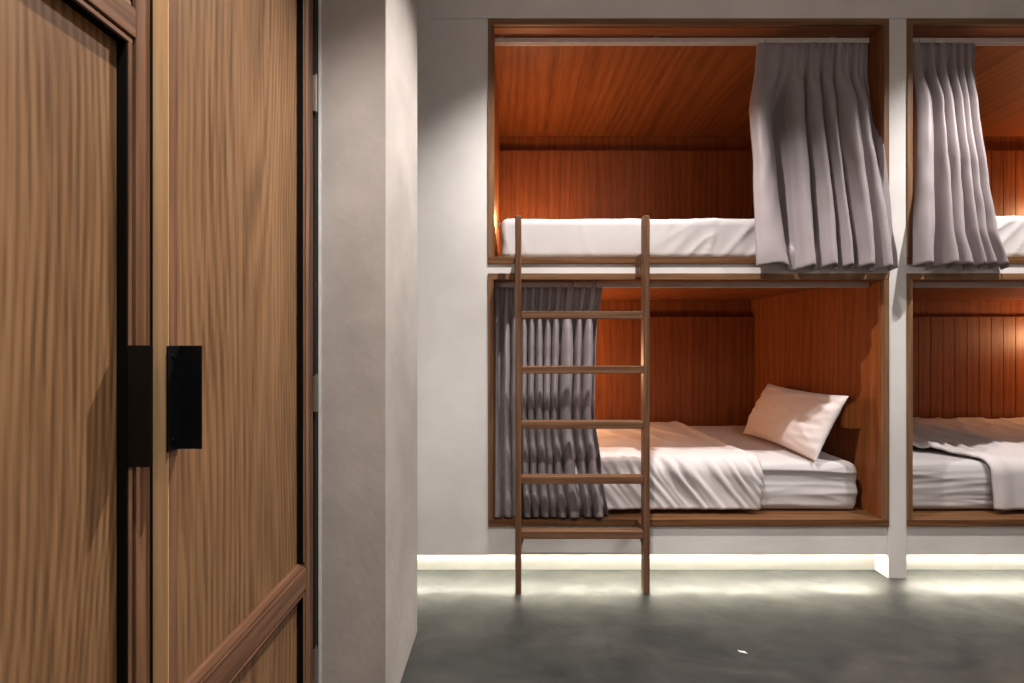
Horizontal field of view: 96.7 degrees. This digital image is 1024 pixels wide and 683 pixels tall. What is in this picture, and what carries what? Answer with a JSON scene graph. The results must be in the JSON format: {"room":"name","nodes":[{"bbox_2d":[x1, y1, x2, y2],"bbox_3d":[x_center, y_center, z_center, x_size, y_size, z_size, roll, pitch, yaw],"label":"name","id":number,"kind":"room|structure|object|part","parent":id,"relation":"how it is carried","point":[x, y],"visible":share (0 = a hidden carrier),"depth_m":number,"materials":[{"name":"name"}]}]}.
{"room":"dormitory","nodes":[
{"label":"dormitory","id":0,"kind":"room"},
{"bbox_2d":[400,570,1023,682],"bbox_3d":[1.375,1.275,0.500,6.750,0.100,7.000,0,0,0],"label":"floor","id":1,"kind":"structure","parent":0,"point":[563,626],"depth_m":1.96,"materials":[{"name":"concrete"}]},
{"bbox_2d":[322,0,416,682],"bbox_3d":[-0.702,-0.425,1.685,0.604,3.300,0.481,0,0,0],"label":"wall pier","id":2,"kind":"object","parent":1,"relation":"on","point":[369,47],"visible":0.54,"depth_m":1.44,"materials":[{"name":"paint"}]},
{"bbox_2d":[313,0,317,648],"bbox_3d":[-0.660,-0.075,1.428,0.090,2.600,0.032,0,0,0],"label":"trim","id":3,"kind":"structure","parent":2,"relation":"attached to","point":[315,2],"depth_m":1.42,"materials":[{"name":"brown wood"}]},
{"bbox_2d":[153,0,317,682],"bbox_3d":[-0.615,0.012,1.116,0.086,2.414,0.610,0,0,0],"label":"door","id":4,"kind":"structure","parent":3,"relation":"attached to","point":[235,86],"depth_m":1.03,"materials":[{"name":"brown wood"}]},
{"bbox_3d":[-0.594,0.103,0.826,0.044,0.190,0.030,0,0,0],"label":"handle","id":5,"kind":"part","parent":4,"relation":"part of","materials":[{"name":"black metal"}]},
{"bbox_3d":[-0.637,0.708,1.100,0.042,0.062,0.522,0,0,0],"label":"rail","id":6,"kind":"part","parent":4,"relation":"part of","materials":[{"name":"brown wood"}]},
{"bbox_3d":[-0.644,0.932,1.100,0.019,0.386,0.522,0,0,0],"label":"panel","id":7,"kind":"part","parent":4,"relation":"part of","materials":[{"name":"brown wood"}]},
{"bbox_2d":[318,0,321,682],"bbox_3d":[-0.609,-0.425,1.457,0.009,3.300,0.034,0,0,0],"label":"trim","id":8,"kind":"structure","parent":2,"relation":"attached to","point":[319,1],"depth_m":1.44,"materials":[{"name":"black metal"}]},
{"bbox_2d":[515,216,649,593],"bbox_3d":[0.341,0.307,2.275,0.654,1.836,0.148,0,0,0],"label":"ladder","id":9,"kind":"object","parent":1,"relation":"on","point":[642,261],"visible":1,"depth_m":2.21,"materials":[{"name":"brown wood"}]},
{"bbox_3d":[0.030,0.307,2.228,0.030,1.836,0.050,0,0,0],"label":"rail","id":10,"kind":"part","parent":9,"relation":"part of","materials":[{"name":"brown wood"}]},
{"bbox_3d":[0.653,0.307,2.228,0.030,1.836,0.050,0,0,0],"label":"rail","id":11,"kind":"part","parent":9,"relation":"part of","materials":[{"name":"brown wood"}]},
{"bbox_2d":[417,0,1023,577],"bbox_3d":[1.725,-0.425,3.030,6.050,3.300,1.348,0,0,0],"label":"wall","id":12,"kind":"structure","parent":0,"point":[453,268],"depth_m":2.36,"materials":[{"name":"paint"}]},
{"bbox_2d":[488,18,888,263],"bbox_3d":[0.912,-1.036,3.033,2.072,1.268,1.366,0,0,0],"label":"bunk bed","id":13,"kind":"object","parent":12,"relation":"attached to","point":[575,132],"visible":0.65,"depth_m":3.14,"materials":[{"name":"brown wood"}]},
{"bbox_3d":[-0.110,-1.037,2.396,0.028,1.199,0.093,0,0,0],"label":"frame","id":14,"kind":"part","parent":13,"relation":"part of","materials":[{"name":"brown wood"}]},
{"bbox_3d":[-0.101,-1.042,3.078,0.017,1.210,1.272,0,0,0],"label":"panel","id":15,"kind":"part","parent":13,"relation":"part of","materials":[{"name":"red wood"}]},
{"bbox_3d":[0.912,-1.653,3.080,2.019,0.012,1.268,0,0,0],"label":"ceiling panel","id":16,"kind":"part","parent":13,"relation":"part of","materials":[{"name":"red wood"}]},
{"bbox_3d":[0.912,-1.042,3.660,2.019,1.210,0.112,0,0,0],"label":"panel","id":17,"kind":"part","parent":13,"relation":"part of","materials":[{"name":"red wood"}]},
{"bbox_2d":[500,218,755,256],"bbox_3d":[0.903,-0.558,3.010,1.938,0.240,1.120,0,0,0],"label":"mattress","id":18,"kind":"object","parent":13,"relation":"on","point":[696,237],"visible":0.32,"depth_m":2.46,"materials":[{"name":"white fabric"}]},
{"bbox_2d":[495,36,868,45],"bbox_3d":[0.912,-1.620,2.450,2.007,0.034,0.032,0,0,0],"label":"rail","id":19,"kind":"object","parent":13,"relation":"attached to","point":[655,41],"visible":0.98,"depth_m":2.44,"materials":[{"name":"white metal"}]},
{"bbox_2d":[749,39,897,271],"bbox_3d":[1.601,-0.995,2.388,0.740,1.268,0.277,0,0,0],"label":"curtain","id":20,"kind":"object","parent":19,"relation":"hanging from","point":[821,194],"visible":1,"depth_m":2.35,"materials":[{"name":"grey fabric"}]},
{"bbox_3d":[0.912,-1.635,2.406,2.015,0.003,0.078,0,0,0],"label":"soffit panel","id":21,"kind":"part","parent":13,"relation":"part of","materials":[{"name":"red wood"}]},
{"bbox_3d":[0.912,-1.653,2.396,2.072,0.033,0.093,0,0,0],"label":"frame","id":22,"kind":"part","parent":13,"relation":"part of","materials":[{"name":"brown wood"}]},
{"bbox_3d":[1.925,-1.042,3.078,0.017,1.210,1.272,0,0,0],"label":"panel","id":23,"kind":"part","parent":13,"relation":"part of","materials":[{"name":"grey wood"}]},
{"bbox_3d":[1.934,-1.037,2.396,0.028,1.199,0.093,0,0,0],"label":"frame","id":24,"kind":"part","parent":13,"relation":"part of","materials":[{"name":"brown wood"}]},
{"bbox_2d":[488,273,888,526],"bbox_3d":[0.912,0.302,3.033,2.072,1.308,1.366,0,0,0],"label":"bunk bed","id":25,"kind":"object","parent":12,"relation":"attached to","point":[714,352],"visible":0.36,"depth_m":2.87,"materials":[{"name":"brown wood"}]},
{"bbox_3d":[-0.110,0.300,2.396,0.028,1.239,0.093,0,0,0],"label":"frame","id":26,"kind":"part","parent":25,"relation":"part of","materials":[{"name":"brown wood"}]},
{"bbox_3d":[0.912,0.295,3.660,2.019,1.250,0.112,0,0,0],"label":"panel","id":27,"kind":"part","parent":25,"relation":"part of","materials":[{"name":"red wood"}]},
{"bbox_2d":[495,282,868,287],"bbox_3d":[0.912,-0.309,2.450,2.007,0.034,0.032,0,0,0],"label":"rail","id":28,"kind":"object","parent":25,"relation":"attached to","point":[502,285],"visible":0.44,"depth_m":2.44,"materials":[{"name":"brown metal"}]},
{"bbox_2d":[494,283,607,517],"bbox_3d":[0.203,0.306,2.409,0.597,1.244,0.176,0,0,0],"label":"curtain","id":29,"kind":"object","parent":28,"relation":"hanging from","point":[544,342],"visible":0.76,"depth_m":2.40,"materials":[{"name":"grey fabric"}]},
{"bbox_3d":[0.912,-0.318,2.406,2.015,0.003,0.078,0,0,0],"label":"soffit panel","id":30,"kind":"part","parent":25,"relation":"part of","materials":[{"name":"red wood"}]},
{"bbox_3d":[0.912,-0.336,2.396,2.072,0.033,0.093,0,0,0],"label":"frame","id":31,"kind":"part","parent":25,"relation":"part of","materials":[{"name":"brown wood"}]},
{"bbox_3d":[0.912,-0.336,3.080,2.019,0.012,1.268,0,0,0],"label":"ceiling panel","id":32,"kind":"part","parent":25,"relation":"part of","materials":[{"name":"red wood"}]},
{"bbox_2d":[689,426,857,508],"bbox_3d":[0.911,0.784,3.012,1.960,0.272,1.118,0,0,0],"label":"mattress","id":33,"kind":"object","parent":25,"relation":"on","point":[792,480],"visible":0.21,"depth_m":2.46,"materials":[{"name":"white fabric"}]},
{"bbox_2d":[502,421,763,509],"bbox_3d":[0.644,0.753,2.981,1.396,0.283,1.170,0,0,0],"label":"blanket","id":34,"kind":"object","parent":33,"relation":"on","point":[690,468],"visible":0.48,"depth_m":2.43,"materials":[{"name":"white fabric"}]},
{"bbox_2d":[743,383,848,461],"bbox_3d":[1.706,0.469,2.820,0.235,0.354,0.750,0,0,0],"label":"pillow","id":35,"kind":"object","parent":33,"relation":"on","point":[801,422],"visible":1,"depth_m":2.65,"materials":[{"name":"white fabric"}]},
{"bbox_3d":[1.925,0.295,3.078,0.017,1.250,1.272,0,0,0],"label":"panel","id":36,"kind":"part","parent":25,"relation":"part of","materials":[{"name":"red wood"}]},
{"bbox_3d":[1.934,0.300,2.396,0.028,1.239,0.093,0,0,0],"label":"frame","id":37,"kind":"part","parent":25,"relation":"part of","materials":[{"name":"brown wood"}]},
{"bbox_2d":[417,555,1023,569],"bbox_3d":[1.725,1.105,2.460,6.050,0.240,0.035,0,0,0],"label":"baseboard","id":38,"kind":"structure","parent":12,"relation":"attached to","point":[424,562],"depth_m":2.44,"materials":[{"name":"paint"}]},
{"bbox_2d":[432,0,1023,18],"bbox_3d":[2.168,-1.872,2.362,5.164,0.407,0.030,0,0,0],"label":"ceiling","id":39,"kind":"structure","parent":12,"relation":"attached to","point":[441,9],"depth_m":2.35,"materials":[{"name":"paint"}]},
{"bbox_2d":[906,273,1023,526],"bbox_3d":[3.281,0.302,3.033,2.480,1.308,1.366,0,0,0],"label":"bunk bed","id":40,"kind":"object","parent":12,"relation":"attached to","point":[965,346],"visible":0.3,"depth_m":3.60,"materials":[{"name":"brown wood"}]},
{"bbox_3d":[2.056,0.300,2.396,0.028,1.239,0.093,0,0,0],"label":"frame","id":41,"kind":"part","parent":40,"relation":"part of","materials":[{"name":"brown wood"}]},
{"bbox_2d":[913,445,992,508],"bbox_3d":[3.281,0.787,3.012,2.349,0.268,1.116,0,0,0],"label":"mattress","id":42,"kind":"object","parent":40,"relation":"on","point":[942,479],"visible":0.27,"depth_m":2.46,"materials":[{"name":"white fabric"}]},
{"bbox_2d":[913,417,1023,509],"bbox_3d":[3.269,0.733,2.985,2.288,0.321,1.158,0,0,0],"label":"blanket","id":43,"kind":"object","parent":42,"relation":"on","point":[999,442],"visible":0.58,"depth_m":2.70,"materials":[{"name":"white fabric"}]},
{"bbox_3d":[3.281,-0.336,2.396,2.480,0.033,0.093,0,0,0],"label":"frame","id":44,"kind":"part","parent":40,"relation":"part of","materials":[{"name":"brown wood"}]},
{"bbox_2d":[913,283,1023,287],"bbox_3d":[3.281,-0.309,2.450,2.415,0.034,0.032,0,0,0],"label":"rail","id":45,"kind":"object","parent":40,"relation":"attached to","point":[915,285],"visible":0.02,"depth_m":2.44,"materials":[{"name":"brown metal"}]},
{"bbox_3d":[3.281,-0.318,2.406,2.423,0.003,0.078,0,0,0],"label":"soffit panel","id":46,"kind":"part","parent":40,"relation":"part of","materials":[{"name":"red wood"}]},
{"bbox_3d":[3.281,-0.336,3.080,2.427,0.012,1.268,0,0,0],"label":"ceiling panel","id":47,"kind":"part","parent":40,"relation":"part of","materials":[{"name":"red wood"}]},
{"bbox_3d":[3.281,0.295,3.660,2.427,1.250,0.112,0,0,0],"label":"panel","id":48,"kind":"part","parent":40,"relation":"part of","materials":[{"name":"red wood"}]},
{"bbox_2d":[906,18,1023,263],"bbox_3d":[3.281,-1.036,3.033,2.480,1.268,1.366,0,0,0],"label":"bunk bed","id":49,"kind":"object","parent":12,"relation":"attached to","point":[999,70],"visible":0.17,"depth_m":2.79,"materials":[{"name":"brown wood"}]},
{"bbox_3d":[2.056,-1.037,2.396,0.028,1.199,0.093,0,0,0],"label":"frame","id":50,"kind":"part","parent":49,"relation":"part of","materials":[{"name":"brown wood"}]},
{"bbox_3d":[3.281,-1.653,2.396,2.480,0.033,0.093,0,0,0],"label":"frame","id":51,"kind":"part","parent":49,"relation":"part of","materials":[{"name":"brown wood"}]},
{"bbox_2d":[913,38,1023,45],"bbox_3d":[3.281,-1.620,2.450,2.415,0.034,0.032,0,0,0],"label":"rail","id":52,"kind":"object","parent":49,"relation":"attached to","point":[923,41],"visible":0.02,"depth_m":2.44,"materials":[{"name":"white metal"}]},
{"bbox_2d":[913,38,1008,270],"bbox_3d":[2.286,-0.998,2.376,0.498,1.261,0.254,0,0,0],"label":"curtain","id":53,"kind":"object","parent":52,"relation":"hanging from","point":[955,223],"visible":1,"depth_m":2.34,"materials":[{"name":"grey fabric"}]},
{"bbox_3d":[3.281,-1.635,2.406,2.423,0.003,0.078,0,0,0],"label":"soffit panel","id":54,"kind":"part","parent":49,"relation":"part of","materials":[{"name":"red wood"}]},
{"bbox_3d":[3.281,-1.653,3.080,2.427,0.012,1.268,0,0,0],"label":"ceiling panel","id":55,"kind":"part","parent":49,"relation":"part of","materials":[{"name":"red wood"}]},
{"bbox_3d":[3.281,-1.042,3.660,2.427,1.210,0.112,0,0,0],"label":"panel","id":56,"kind":"part","parent":49,"relation":"part of","materials":[{"name":"red wood"}]},
{"bbox_2d":[996,215,1023,256],"bbox_3d":[3.281,-0.565,3.010,2.351,0.255,1.120,0,0,0],"label":"mattress","id":57,"kind":"object","parent":49,"relation":"on","point":[1010,228],"visible":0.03,"depth_m":2.46,"materials":[{"name":"white fabric"}]},
{"bbox_3d":[-1.002,-0.425,-0.300,0.595,3.300,5.400,0,0,0],"label":"wall","id":58,"kind":"structure","parent":0,"visible":0},
{"bbox_2d":[0,0,152,682],"bbox_3d":[-0.640,0.012,0.487,0.083,2.414,0.650,0,0,0],"label":"door","id":59,"kind":"structure","parent":58,"relation":"in","point":[76,76],"depth_m":0.68,"materials":[{"name":"brown wood"}]},
{"bbox_3d":[-0.661,-0.540,0.486,0.042,0.049,0.578,0,0,0],"label":"rail","id":60,"kind":"part","parent":59,"relation":"part of","materials":[{"name":"brown wood"}]},
{"bbox_3d":[-0.620,0.108,0.779,0.041,0.202,0.044,0,0,0],"label":"handle","id":61,"kind":"part","parent":59,"relation":"part of","materials":[{"name":"black metal"}]}
]}

